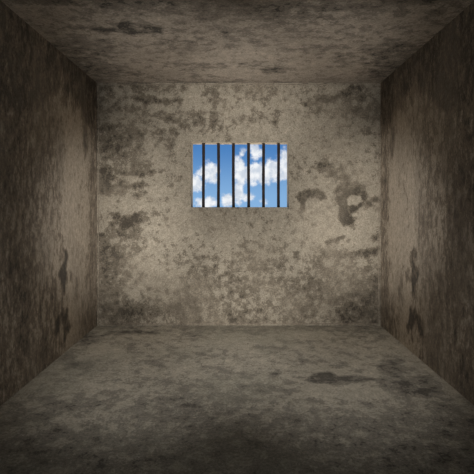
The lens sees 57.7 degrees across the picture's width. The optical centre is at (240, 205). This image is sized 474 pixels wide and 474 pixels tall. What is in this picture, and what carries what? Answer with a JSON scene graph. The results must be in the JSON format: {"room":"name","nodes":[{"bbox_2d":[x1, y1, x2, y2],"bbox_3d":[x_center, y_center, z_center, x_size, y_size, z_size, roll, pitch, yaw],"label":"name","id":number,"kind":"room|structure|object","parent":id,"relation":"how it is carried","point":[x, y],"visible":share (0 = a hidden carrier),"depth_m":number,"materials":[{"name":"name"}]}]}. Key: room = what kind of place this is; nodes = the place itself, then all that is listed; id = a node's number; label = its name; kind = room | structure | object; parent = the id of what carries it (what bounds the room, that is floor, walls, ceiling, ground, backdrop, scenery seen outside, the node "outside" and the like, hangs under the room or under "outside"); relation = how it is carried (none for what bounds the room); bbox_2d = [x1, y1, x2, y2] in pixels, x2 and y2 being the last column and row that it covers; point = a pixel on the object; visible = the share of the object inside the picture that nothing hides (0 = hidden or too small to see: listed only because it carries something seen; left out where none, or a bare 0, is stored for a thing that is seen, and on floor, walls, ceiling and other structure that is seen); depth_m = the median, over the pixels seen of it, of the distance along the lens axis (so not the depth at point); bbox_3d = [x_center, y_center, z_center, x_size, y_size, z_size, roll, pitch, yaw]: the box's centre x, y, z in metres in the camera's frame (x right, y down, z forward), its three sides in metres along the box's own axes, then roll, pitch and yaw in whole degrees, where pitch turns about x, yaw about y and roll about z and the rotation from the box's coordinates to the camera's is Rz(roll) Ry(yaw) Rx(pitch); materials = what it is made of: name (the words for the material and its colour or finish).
{"room":"prison interior","nodes":[
{"label":"prison interior","id":0,"kind":"room"},
{"bbox_2d":[0,0,96,405],"bbox_3d":[-1.748,-0.018,1.818,0.200,2.784,6.237,0,0,0],"label":"wall","id":1,"kind":"structure","parent":0,"point":[48,104],"depth_m":3.58,"materials":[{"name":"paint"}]},
{"bbox_2d":[0,326,473,473],"bbox_3d":[-0.020,1.474,1.818,3.255,0.200,6.237,0,0,0],"label":"floor","id":2,"kind":"structure","parent":0,"point":[121,399],"depth_m":2.94,"materials":[{"name":"concrete"}]},
{"bbox_2d":[1,0,473,82],"bbox_3d":[-0.020,-1.510,1.818,3.255,0.200,6.237,0,0,0],"label":"ceiling","id":3,"kind":"structure","parent":0,"point":[111,41],"depth_m":3.58,"materials":[{"name":"paint"}]},
{"bbox_2d":[97,83,379,325],"bbox_3d":[-0.020,-0.018,5.037,3.255,2.784,0.200,0,0,0],"label":"wall","id":4,"kind":"structure","parent":0,"point":[163,258],"depth_m":4.94,"materials":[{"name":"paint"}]},
{"bbox_2d":[98,85,98,323],"bbox_3d":[-1.629,-0.013,4.934,0.012,2.738,0.007,0,0,0],"label":"trim","id":5,"kind":"structure","parent":4,"relation":"attached to","point":[98,85],"depth_m":4.93,"materials":[{"name":"paint"}]},
{"bbox_2d":[202,143,204,206],"bbox_3d":[-0.433,-0.358,5.037,0.038,0.749,0.037,0,0,-26],"label":"bar","id":6,"kind":"object","parent":4,"relation":"attached to","point":[203,144],"visible":1,"depth_m":5.02,"materials":[{"name":"metal"}]},
{"bbox_2d":[217,143,219,206],"bbox_3d":[-0.258,-0.358,5.037,0.038,0.749,0.037,0,0,-44],"label":"bar","id":7,"kind":"object","parent":4,"relation":"attached to","point":[218,144],"visible":1,"depth_m":5.02,"materials":[{"name":"metal"}]},
{"bbox_2d":[98,84,340,84],"bbox_3d":[-0.236,-1.392,4.934,2.787,0.012,0.007,0,0,0],"label":"trim","id":8,"kind":"structure","parent":4,"relation":"attached to","point":[98,84],"depth_m":4.93,"materials":[{"name":"paint"}]},
{"bbox_2d":[232,143,234,206],"bbox_3d":[-0.083,-0.358,5.037,0.038,0.749,0.037,0,0,-30],"label":"bar","id":9,"kind":"object","parent":4,"relation":"attached to","point":[233,144],"visible":0.99,"depth_m":5.02,"materials":[{"name":"metal"}]},
{"bbox_2d":[247,143,249,206],"bbox_3d":[0.095,-0.358,5.037,0.038,0.749,0.037,0,0,-44],"label":"bar","id":10,"kind":"object","parent":4,"relation":"attached to","point":[248,144],"visible":0.98,"depth_m":5.02,"materials":[{"name":"metal"}]},
{"bbox_2d":[128,323,377,323],"bbox_3d":[0.116,1.356,4.934,2.927,0.012,0.007,0,0,0],"label":"trim","id":11,"kind":"structure","parent":4,"relation":"attached to","point":[128,323],"depth_m":4.94,"materials":[{"name":"paint"}]},
{"bbox_2d":[262,143,264,206],"bbox_3d":[0.269,-0.358,5.037,0.037,0.749,0.038,0,0,30],"label":"bar","id":12,"kind":"object","parent":4,"relation":"attached to","point":[263,144],"visible":0.99,"depth_m":5.02,"materials":[{"name":"metal"}]},
{"bbox_2d":[277,143,279,206],"bbox_3d":[0.445,-0.358,5.037,0.038,0.749,0.037,0,0,-44],"label":"bar","id":13,"kind":"object","parent":4,"relation":"attached to","point":[278,144],"visible":1,"depth_m":5.02,"materials":[{"name":"metal"}]},
{"bbox_2d":[378,133,378,320],"bbox_3d":[1.589,0.223,4.934,0.012,2.266,0.007,0,0,0],"label":"trim","id":14,"kind":"structure","parent":4,"relation":"attached to","point":[378,133],"depth_m":4.94,"materials":[{"name":"paint"}]},
{"bbox_2d":[380,1,473,404],"bbox_3d":[1.707,-0.018,1.818,0.200,2.784,6.237,0,0,0],"label":"wall","id":15,"kind":"structure","parent":0,"point":[427,103],"depth_m":3.56,"materials":[{"name":"paint"}]}
]}

